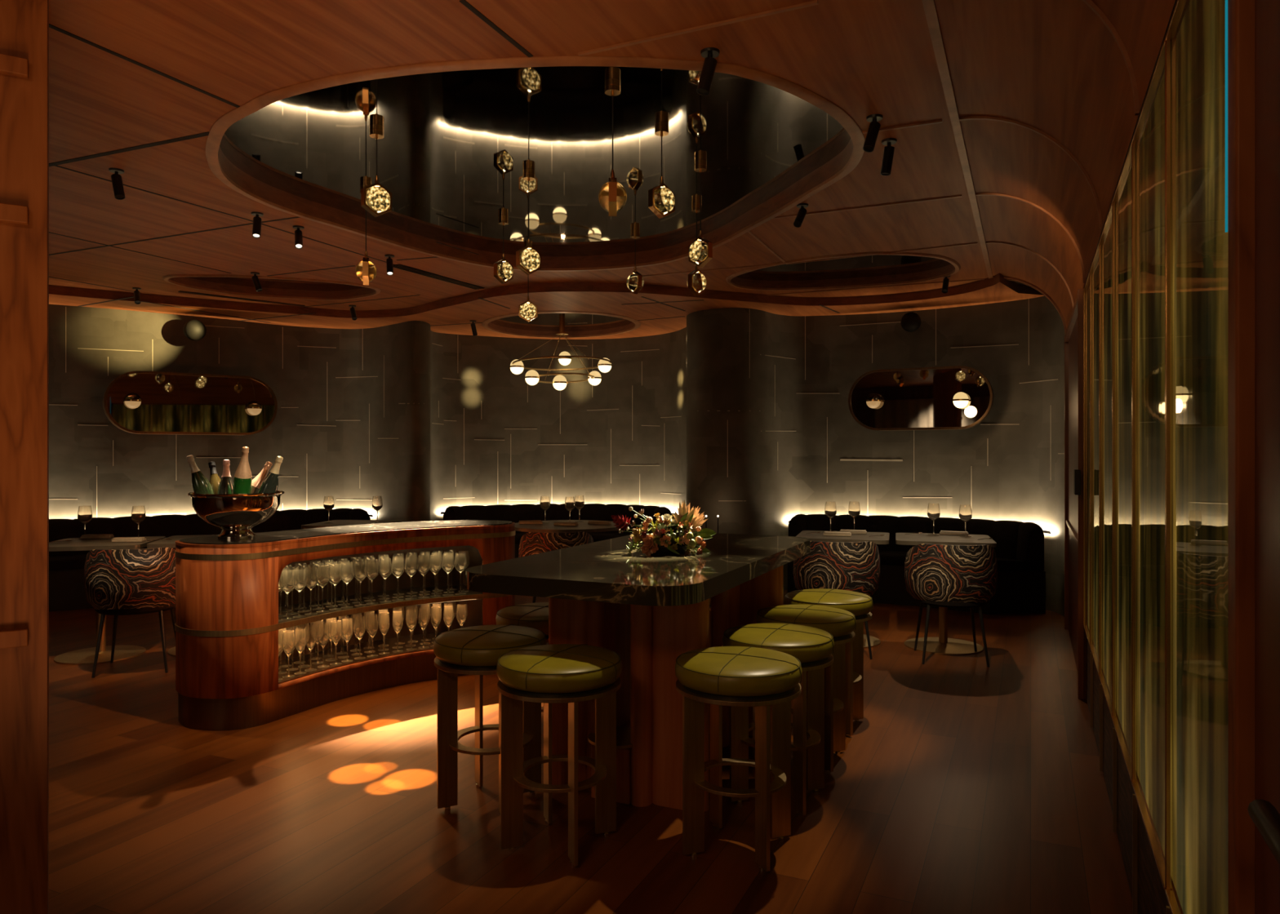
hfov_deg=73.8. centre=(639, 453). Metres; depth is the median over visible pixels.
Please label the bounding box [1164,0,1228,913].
glass panel
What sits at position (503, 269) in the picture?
pendant lamp
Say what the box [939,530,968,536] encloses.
napkin
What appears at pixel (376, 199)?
pendant lamp
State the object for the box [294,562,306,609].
wine glass
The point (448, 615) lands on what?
glass
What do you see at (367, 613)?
glass
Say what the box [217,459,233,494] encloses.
champagne bottle
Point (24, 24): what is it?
wall panel
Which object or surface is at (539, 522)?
napkin
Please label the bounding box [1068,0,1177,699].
wall
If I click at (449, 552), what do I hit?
wine glass
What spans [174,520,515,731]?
bar counter
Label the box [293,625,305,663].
glass
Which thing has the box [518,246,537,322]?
pendant lamp
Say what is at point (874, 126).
spotlight
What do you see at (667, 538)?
flower arrangement
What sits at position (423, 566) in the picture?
wine glass
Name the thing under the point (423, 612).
glass
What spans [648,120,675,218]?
pendant lamp
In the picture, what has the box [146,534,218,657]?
dining table
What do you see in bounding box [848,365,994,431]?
wall mirror
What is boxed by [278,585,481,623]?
shelf
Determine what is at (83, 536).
napkin
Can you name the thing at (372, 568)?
wine glass
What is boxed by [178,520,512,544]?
countertop
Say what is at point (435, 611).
glass
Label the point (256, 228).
spotlight
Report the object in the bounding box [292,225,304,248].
spotlight
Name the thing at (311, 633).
glass
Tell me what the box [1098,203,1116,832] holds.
glass panel
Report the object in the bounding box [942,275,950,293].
spotlight
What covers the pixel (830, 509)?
wine glass
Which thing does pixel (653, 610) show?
table
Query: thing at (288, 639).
glass
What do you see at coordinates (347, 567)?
wine glass
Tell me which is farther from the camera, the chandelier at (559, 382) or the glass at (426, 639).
the chandelier at (559, 382)
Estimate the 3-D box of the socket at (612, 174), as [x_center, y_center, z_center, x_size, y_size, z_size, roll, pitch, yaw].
[-0.117,-1.203,3.667,0.020,0.037,0.020,0,0,-2]
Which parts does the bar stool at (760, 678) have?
leg, leg, seat, seat, leg, leg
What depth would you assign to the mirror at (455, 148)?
4.49 m
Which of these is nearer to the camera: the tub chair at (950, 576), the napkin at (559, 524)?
the tub chair at (950, 576)
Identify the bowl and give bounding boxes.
[187,490,284,539]
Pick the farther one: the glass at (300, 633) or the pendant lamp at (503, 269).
the pendant lamp at (503, 269)
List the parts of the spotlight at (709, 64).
ceiling plate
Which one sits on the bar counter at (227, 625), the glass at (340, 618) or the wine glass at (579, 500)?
the glass at (340, 618)
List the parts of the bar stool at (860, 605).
leg, seat, leg, leg, seat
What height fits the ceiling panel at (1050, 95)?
0.590 m
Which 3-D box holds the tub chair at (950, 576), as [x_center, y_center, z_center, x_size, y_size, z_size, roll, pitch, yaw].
[2.116,1.001,5.809,0.600,0.801,0.528,0,0,11]
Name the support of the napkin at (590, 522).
on the dining table at (584, 526)
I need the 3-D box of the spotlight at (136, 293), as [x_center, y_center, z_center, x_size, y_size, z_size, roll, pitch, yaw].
[-4.547,-1.423,7.708,0.071,0.153,0.120,0,0,-28]
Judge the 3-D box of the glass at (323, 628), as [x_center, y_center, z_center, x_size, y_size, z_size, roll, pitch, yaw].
[-1.797,1.087,4.843,0.064,0.245,0.063,0,0,25]
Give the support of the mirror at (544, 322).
attached to the ceiling at (140, 88)
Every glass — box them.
[77,505,92,539]
[131,505,146,537]
[278,568,287,617]
[278,572,284,622]
[278,628,286,674]
[278,633,282,680]
[280,569,295,620]
[281,564,292,612]
[281,627,291,667]
[282,630,294,678]
[285,566,298,614]
[286,626,298,671]
[293,568,306,617]
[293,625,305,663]
[293,627,306,675]
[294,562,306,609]
[297,564,310,612]
[297,623,310,667]
[304,566,318,615]
[304,625,316,671]
[309,560,321,606]
[310,622,321,660]
[311,620,323,664]
[312,563,324,609]
[315,564,329,613]
[317,622,328,668]
[321,559,333,604]
[323,496,334,523]
[323,619,333,657]
[325,561,337,607]
[325,617,337,661]
[328,563,342,610]
[329,620,342,665]
[336,557,348,602]
[336,617,346,654]
[337,560,350,605]
[337,615,349,658]
[341,561,353,608]
[341,617,352,662]
[350,556,361,600]
[350,614,359,652]
[351,558,364,603]
[351,613,362,655]
[353,560,367,606]
[354,616,365,659]
[363,555,374,599]
[363,610,374,649]
[364,557,375,601]
[364,611,375,653]
[365,559,378,604]
[367,614,377,657]
[372,496,382,523]
[377,554,388,596]
[377,555,389,599]
[377,608,388,647]
[377,609,388,651]
[378,558,391,603]
[378,612,389,654]
[391,556,404,601]
[392,552,404,595]
[392,555,404,598]
[392,607,403,648]
[392,610,403,653]
[395,606,404,644]
[404,555,417,599]
[404,606,415,647]
[405,554,417,596]
[406,551,417,594]
[406,608,417,650]
[407,604,417,643]
[417,555,430,598]
[417,607,428,648]
[418,552,430,595]
[419,551,430,592]
[420,604,430,644]
[421,604,431,641]
[429,554,441,597]
[431,551,442,594]
[431,603,441,643]
[431,606,440,647]
[432,550,443,591]
[441,553,453,595]
[443,551,454,593]
[443,602,453,613]
[443,604,453,631]
[446,549,457,590]
[447,600,456,630]
[454,552,466,595]
[456,604,466,628]
[457,551,469,592]
[458,600,467,627]
[539,496,550,523]
[564,496,575,522]
[574,495,584,522]
[824,501,836,532]
[848,501,860,529]
[927,503,940,535]
[959,504,972,537]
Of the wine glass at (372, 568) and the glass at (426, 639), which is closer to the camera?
the wine glass at (372, 568)
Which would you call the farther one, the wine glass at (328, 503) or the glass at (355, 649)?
the wine glass at (328, 503)
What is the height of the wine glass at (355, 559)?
0.262 m
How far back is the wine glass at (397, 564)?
5.19 m
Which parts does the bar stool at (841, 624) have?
leg, seat, leg, leg, seat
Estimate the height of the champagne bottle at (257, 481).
0.307 m
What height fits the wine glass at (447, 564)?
0.262 m
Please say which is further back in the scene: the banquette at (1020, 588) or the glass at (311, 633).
the banquette at (1020, 588)
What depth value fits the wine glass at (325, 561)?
5.09 m
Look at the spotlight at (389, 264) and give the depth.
6.42 m
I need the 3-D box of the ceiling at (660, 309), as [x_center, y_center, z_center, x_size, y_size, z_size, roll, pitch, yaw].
[-3.160,-1.459,8.531,13.350,0.084,9.518,0,0,25]
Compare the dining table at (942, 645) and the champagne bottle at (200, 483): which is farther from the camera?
the dining table at (942, 645)
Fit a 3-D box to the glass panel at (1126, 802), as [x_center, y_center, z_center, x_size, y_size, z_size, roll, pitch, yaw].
[1.732,0.223,2.764,0.307,2.345,0.667,0,0,25]
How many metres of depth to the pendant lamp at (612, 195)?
3.63 m
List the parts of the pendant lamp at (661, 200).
hexagon frame, cord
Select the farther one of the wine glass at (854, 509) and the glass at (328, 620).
the wine glass at (854, 509)
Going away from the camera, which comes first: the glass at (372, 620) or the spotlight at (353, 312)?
the glass at (372, 620)
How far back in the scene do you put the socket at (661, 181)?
4.13 m
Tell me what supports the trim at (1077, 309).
attached to the wall at (1073, 342)
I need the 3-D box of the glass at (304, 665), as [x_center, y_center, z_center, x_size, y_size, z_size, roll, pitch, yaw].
[-1.911,1.087,4.850,0.064,0.245,0.063,0,0,25]
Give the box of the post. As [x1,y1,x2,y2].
[1225,0,1279,913]
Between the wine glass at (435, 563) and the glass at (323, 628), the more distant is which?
the wine glass at (435, 563)
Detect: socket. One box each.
[374,175,378,182]
[610,168,614,177]
[659,176,663,184]
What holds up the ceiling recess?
attached to the ceiling at (140, 88)
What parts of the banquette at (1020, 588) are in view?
backrest, seat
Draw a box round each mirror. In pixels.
[102,370,277,435]
[185,276,364,291]
[219,66,850,256]
[490,313,632,331]
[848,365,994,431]
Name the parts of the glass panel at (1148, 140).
glass door, panel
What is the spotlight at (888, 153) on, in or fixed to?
attached to the ceiling at (140, 88)
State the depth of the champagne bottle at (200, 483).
4.56 m
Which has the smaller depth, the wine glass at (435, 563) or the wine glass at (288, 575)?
the wine glass at (288, 575)
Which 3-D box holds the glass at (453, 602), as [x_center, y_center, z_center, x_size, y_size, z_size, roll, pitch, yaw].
[-1.240,1.087,5.620,0.064,0.245,0.063,0,0,25]
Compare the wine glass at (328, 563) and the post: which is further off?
the wine glass at (328, 563)
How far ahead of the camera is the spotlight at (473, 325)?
9.10 m
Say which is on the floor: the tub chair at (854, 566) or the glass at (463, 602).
the tub chair at (854, 566)
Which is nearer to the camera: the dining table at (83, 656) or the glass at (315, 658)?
the glass at (315, 658)
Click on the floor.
(963, 785)
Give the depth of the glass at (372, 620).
5.08 m
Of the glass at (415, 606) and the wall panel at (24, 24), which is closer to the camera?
the wall panel at (24, 24)
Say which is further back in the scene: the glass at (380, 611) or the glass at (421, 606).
the glass at (421, 606)
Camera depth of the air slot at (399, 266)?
7.19 m
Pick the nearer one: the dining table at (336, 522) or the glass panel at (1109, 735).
the glass panel at (1109, 735)
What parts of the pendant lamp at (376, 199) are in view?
hexagon frame, cord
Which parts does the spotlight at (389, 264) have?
ceiling plate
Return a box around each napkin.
[80,534,114,538]
[111,537,146,542]
[518,520,542,524]
[553,522,577,526]
[587,520,611,524]
[823,531,851,537]
[839,529,866,534]
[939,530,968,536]
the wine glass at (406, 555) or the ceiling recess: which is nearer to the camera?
the wine glass at (406, 555)
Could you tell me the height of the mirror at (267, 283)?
0.012 m
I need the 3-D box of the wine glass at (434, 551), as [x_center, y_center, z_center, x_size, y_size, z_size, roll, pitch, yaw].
[-1.321,0.765,5.576,0.076,0.262,0.076,0,0,25]
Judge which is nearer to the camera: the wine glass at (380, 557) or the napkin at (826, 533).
the wine glass at (380, 557)
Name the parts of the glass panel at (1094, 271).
glass door, panel, panel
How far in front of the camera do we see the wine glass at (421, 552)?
5.52 m
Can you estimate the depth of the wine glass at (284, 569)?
4.70 m
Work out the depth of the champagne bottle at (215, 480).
4.67 m
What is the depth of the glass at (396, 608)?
5.32 m
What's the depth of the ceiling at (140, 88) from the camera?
3.67 m
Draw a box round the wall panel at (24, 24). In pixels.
[0,0,48,913]
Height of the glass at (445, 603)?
0.245 m
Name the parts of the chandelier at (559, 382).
lamp shade, lamp shade, lamp shade, lamp shade, lamp shade, lamp shade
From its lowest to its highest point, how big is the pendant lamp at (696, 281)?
0.587 m
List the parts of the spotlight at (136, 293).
ceiling plate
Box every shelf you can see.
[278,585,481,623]
[278,632,443,684]
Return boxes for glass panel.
[1083,271,1093,728]
[1089,244,1102,772]
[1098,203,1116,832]
[1111,142,1137,913]
[1131,39,1171,913]
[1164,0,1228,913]
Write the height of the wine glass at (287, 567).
0.262 m
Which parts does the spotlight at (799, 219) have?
ceiling plate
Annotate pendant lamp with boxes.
[355,184,376,284]
[360,124,391,217]
[493,215,513,284]
[515,168,541,275]
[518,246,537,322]
[598,78,626,216]
[626,229,644,294]
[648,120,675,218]
[686,202,706,295]
[688,159,712,267]
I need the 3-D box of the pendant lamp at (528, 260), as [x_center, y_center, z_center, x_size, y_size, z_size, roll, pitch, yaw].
[-0.628,-1.306,4.819,0.127,0.588,0.127,0,0,10]
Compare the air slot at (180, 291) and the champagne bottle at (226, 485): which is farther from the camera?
the air slot at (180, 291)
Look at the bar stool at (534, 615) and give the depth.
3.83 m
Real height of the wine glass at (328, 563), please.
0.262 m
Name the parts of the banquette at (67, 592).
seat, backrest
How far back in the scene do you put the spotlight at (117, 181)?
4.48 m
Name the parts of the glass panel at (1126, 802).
brass frame, glass door, panel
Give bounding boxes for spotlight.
[108,167,124,199]
[132,287,141,304]
[250,271,262,292]
[251,211,263,238]
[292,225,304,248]
[348,305,356,319]
[384,254,394,275]
[469,320,477,336]
[696,47,719,95]
[793,203,808,227]
[862,113,883,152]
[880,137,897,175]
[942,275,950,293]
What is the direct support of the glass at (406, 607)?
on the bar counter at (227, 625)
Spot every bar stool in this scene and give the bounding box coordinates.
[433,624,546,813]
[495,602,548,712]
[496,644,622,866]
[675,646,802,871]
[722,622,834,816]
[755,604,856,773]
[783,588,872,736]
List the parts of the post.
handrail, panel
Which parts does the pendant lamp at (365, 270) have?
hexagon frame, cord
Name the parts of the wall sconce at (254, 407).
lamp shade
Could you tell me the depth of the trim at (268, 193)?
5.77 m
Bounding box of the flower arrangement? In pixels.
[611,501,716,555]
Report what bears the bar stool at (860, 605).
on the floor
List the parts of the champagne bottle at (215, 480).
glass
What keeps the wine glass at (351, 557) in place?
on the bar counter at (227, 625)
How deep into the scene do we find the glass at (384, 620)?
5.14 m
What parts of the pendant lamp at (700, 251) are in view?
hexagon frame, cord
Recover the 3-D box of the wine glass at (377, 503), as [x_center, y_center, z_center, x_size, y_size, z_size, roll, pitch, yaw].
[-2.312,0.492,7.507,0.092,0.235,0.092,0,0,25]
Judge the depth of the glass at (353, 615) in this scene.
5.12 m
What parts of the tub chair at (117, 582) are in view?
leg, leg, backrest, seat, leg, leg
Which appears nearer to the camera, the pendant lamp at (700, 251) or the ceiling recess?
the pendant lamp at (700, 251)
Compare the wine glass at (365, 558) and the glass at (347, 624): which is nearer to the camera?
the glass at (347, 624)
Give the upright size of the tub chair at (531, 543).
0.801 m
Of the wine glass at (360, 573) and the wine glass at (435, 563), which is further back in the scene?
the wine glass at (435, 563)
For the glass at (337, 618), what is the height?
0.245 m
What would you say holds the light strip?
attached to the wall at (743, 416)
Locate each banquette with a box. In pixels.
[48,508,370,612]
[443,503,671,558]
[787,514,1045,614]
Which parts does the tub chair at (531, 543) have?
backrest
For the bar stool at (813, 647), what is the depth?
3.40 m
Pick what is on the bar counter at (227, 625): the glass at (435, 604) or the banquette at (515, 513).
the glass at (435, 604)
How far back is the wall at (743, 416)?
8.75 m
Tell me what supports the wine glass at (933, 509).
on the dining table at (942, 645)
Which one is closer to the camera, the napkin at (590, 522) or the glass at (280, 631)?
the glass at (280, 631)
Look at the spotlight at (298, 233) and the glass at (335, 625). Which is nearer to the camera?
the glass at (335, 625)
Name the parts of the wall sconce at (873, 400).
lamp shade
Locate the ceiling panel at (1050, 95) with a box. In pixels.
[934,0,1175,333]
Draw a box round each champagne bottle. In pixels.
[186,454,213,494]
[208,461,221,494]
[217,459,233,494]
[232,446,252,493]
[250,461,272,493]
[257,456,283,493]
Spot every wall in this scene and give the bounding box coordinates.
[48,295,1065,617]
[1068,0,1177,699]
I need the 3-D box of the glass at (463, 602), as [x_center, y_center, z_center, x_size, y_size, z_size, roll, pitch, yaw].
[-1.153,1.087,5.554,0.064,0.245,0.063,0,0,25]
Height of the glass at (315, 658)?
0.245 m
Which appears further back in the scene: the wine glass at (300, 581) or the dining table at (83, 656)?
the dining table at (83, 656)
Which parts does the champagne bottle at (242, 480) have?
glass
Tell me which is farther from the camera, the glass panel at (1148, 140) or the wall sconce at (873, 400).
the wall sconce at (873, 400)
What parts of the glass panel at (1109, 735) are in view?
brass frame, glass door, panel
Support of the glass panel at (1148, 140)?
on the floor
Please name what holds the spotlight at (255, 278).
attached to the ceiling at (140, 88)
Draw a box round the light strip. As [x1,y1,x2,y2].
[787,520,1051,533]
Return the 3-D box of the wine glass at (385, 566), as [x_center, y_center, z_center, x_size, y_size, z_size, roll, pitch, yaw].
[-1.540,0.765,5.162,0.076,0.262,0.076,0,0,25]
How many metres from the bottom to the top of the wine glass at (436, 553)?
0.262 m
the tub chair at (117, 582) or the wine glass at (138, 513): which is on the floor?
the tub chair at (117, 582)
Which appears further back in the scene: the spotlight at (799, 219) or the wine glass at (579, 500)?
the wine glass at (579, 500)
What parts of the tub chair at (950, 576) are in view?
leg, leg, seat, backrest, leg, leg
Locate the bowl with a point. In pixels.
(236, 514)
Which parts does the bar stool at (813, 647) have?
leg, leg, seat, leg, seat, leg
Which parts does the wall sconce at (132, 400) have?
lamp shade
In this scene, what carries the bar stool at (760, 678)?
on the floor
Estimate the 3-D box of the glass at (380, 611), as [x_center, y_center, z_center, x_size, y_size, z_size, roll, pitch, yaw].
[-1.582,1.087,5.258,0.064,0.245,0.063,0,0,25]
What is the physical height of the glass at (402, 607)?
0.245 m
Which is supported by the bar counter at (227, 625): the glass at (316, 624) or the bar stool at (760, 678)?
the glass at (316, 624)
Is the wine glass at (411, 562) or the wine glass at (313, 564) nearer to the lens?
the wine glass at (313, 564)
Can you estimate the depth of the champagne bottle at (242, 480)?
4.53 m
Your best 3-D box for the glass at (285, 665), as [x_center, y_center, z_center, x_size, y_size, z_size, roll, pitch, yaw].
[-2.017,1.087,4.857,0.064,0.245,0.063,0,0,25]
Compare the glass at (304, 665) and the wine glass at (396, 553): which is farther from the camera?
the wine glass at (396, 553)
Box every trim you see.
[162,274,380,300]
[205,55,865,271]
[217,137,853,268]
[481,311,640,337]
[725,251,960,290]
[1064,288,1084,699]
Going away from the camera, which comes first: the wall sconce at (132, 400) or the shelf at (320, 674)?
the shelf at (320, 674)
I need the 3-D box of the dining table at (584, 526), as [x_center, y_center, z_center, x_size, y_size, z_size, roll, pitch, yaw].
[-0.620,1.005,7.340,1.000,0.790,1.000,0,0,2]
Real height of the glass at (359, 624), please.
0.245 m
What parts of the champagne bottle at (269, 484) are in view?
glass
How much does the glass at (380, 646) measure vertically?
0.245 m
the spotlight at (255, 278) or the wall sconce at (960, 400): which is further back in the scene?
the wall sconce at (960, 400)
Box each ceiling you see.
[48,0,992,310]
[48,272,1044,339]
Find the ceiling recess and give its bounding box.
[736,254,950,280]
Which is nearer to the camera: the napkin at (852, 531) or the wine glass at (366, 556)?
the wine glass at (366, 556)
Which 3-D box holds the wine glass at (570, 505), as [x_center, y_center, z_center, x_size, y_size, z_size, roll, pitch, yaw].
[-0.610,0.492,7.417,0.092,0.235,0.092,0,0,25]
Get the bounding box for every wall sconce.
[124,392,142,408]
[246,400,262,415]
[865,393,881,408]
[952,391,968,408]
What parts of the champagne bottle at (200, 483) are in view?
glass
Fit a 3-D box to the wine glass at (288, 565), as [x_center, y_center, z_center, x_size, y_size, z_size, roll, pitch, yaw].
[-2.015,0.765,4.859,0.076,0.262,0.076,0,0,25]
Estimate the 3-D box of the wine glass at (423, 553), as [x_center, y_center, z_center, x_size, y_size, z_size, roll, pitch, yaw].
[-1.371,0.765,5.425,0.076,0.262,0.076,0,0,25]
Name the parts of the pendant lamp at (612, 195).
cord, hexagon frame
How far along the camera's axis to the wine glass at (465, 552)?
5.55 m
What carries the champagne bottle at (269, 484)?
in the bowl
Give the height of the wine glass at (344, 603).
0.262 m
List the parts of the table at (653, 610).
bronze plate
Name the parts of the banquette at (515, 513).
backrest, seat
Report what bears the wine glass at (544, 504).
on the dining table at (584, 526)
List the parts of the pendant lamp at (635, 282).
hexagon frame, cord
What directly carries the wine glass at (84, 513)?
on the dining table at (83, 656)
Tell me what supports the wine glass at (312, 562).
on the bar counter at (227, 625)
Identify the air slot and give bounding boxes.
[177,290,305,306]
[393,263,484,289]
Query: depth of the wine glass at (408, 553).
5.48 m
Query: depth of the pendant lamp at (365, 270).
5.06 m
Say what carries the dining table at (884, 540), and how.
on the floor
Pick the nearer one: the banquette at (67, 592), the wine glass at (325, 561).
the wine glass at (325, 561)
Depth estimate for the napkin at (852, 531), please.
6.45 m
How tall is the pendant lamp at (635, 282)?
0.454 m
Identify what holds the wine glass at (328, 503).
on the dining table at (336, 522)
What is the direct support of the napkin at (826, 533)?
on the dining table at (884, 540)
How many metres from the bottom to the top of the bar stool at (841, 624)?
0.688 m
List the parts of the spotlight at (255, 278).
ceiling plate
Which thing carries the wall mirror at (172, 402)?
attached to the wall at (743, 416)
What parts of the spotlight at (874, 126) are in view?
ceiling plate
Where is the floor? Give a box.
[48,590,1132,913]
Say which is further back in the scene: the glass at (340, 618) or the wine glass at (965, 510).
the wine glass at (965, 510)
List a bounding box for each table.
[48,536,165,665]
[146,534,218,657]
[301,520,402,528]
[465,533,810,812]
[515,520,621,533]
[795,530,889,648]
[895,533,996,655]
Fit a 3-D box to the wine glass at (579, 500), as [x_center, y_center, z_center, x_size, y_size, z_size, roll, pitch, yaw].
[-0.541,0.492,7.631,0.092,0.235,0.092,0,0,25]
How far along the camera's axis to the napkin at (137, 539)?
5.86 m
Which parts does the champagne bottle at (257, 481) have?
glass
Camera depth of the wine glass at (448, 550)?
5.62 m
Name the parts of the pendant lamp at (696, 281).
hexagon frame, cord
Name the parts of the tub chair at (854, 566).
backrest, leg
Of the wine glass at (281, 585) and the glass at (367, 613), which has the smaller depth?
the wine glass at (281, 585)
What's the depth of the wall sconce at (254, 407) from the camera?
8.81 m
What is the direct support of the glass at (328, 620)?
on the bar counter at (227, 625)
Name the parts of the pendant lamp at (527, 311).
hexagon frame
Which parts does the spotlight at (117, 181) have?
ceiling plate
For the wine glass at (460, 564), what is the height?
0.262 m
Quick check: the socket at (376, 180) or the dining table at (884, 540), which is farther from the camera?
the dining table at (884, 540)
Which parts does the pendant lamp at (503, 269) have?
cord, hexagon frame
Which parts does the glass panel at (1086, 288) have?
brass frame, glass door, panel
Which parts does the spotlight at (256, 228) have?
ceiling plate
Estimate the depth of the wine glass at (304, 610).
4.85 m
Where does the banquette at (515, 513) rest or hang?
on the floor
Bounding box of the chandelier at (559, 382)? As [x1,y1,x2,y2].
[509,315,612,390]
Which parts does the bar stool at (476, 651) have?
leg, seat, leg, seat, leg, leg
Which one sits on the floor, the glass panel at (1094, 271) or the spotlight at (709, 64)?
the glass panel at (1094, 271)
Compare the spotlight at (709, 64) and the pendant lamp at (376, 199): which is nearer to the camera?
the spotlight at (709, 64)
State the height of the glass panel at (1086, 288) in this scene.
2.345 m
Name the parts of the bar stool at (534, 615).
seat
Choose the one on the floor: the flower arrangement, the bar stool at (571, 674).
the bar stool at (571, 674)
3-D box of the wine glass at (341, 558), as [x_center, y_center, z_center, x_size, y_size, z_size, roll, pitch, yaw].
[-1.803,0.765,5.170,0.076,0.262,0.076,0,0,25]
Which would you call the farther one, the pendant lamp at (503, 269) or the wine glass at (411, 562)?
the pendant lamp at (503, 269)
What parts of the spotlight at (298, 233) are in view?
ceiling plate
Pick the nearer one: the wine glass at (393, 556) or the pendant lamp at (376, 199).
the pendant lamp at (376, 199)
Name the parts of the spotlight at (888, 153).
ceiling plate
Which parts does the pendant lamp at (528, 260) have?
hexagon frame, cord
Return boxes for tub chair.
[84,547,175,678]
[518,531,593,603]
[793,541,879,659]
[904,543,997,667]
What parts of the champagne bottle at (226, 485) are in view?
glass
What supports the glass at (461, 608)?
on the bar counter at (227, 625)
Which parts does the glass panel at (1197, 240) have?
brass frame, glass door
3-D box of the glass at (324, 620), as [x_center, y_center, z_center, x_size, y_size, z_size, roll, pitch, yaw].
[-1.860,1.087,5.096,0.064,0.245,0.063,0,0,25]
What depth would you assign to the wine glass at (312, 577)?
4.74 m
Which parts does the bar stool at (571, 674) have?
leg, leg, seat, seat, leg, leg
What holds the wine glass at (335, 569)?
on the bar counter at (227, 625)
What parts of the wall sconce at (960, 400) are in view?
lamp shade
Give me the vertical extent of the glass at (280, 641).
0.245 m
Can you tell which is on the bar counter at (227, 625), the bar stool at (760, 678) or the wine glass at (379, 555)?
the wine glass at (379, 555)
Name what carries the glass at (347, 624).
on the bar counter at (227, 625)
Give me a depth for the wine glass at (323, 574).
4.82 m
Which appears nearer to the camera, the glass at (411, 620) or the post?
the post
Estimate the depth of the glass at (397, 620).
5.20 m
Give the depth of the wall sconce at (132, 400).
8.18 m

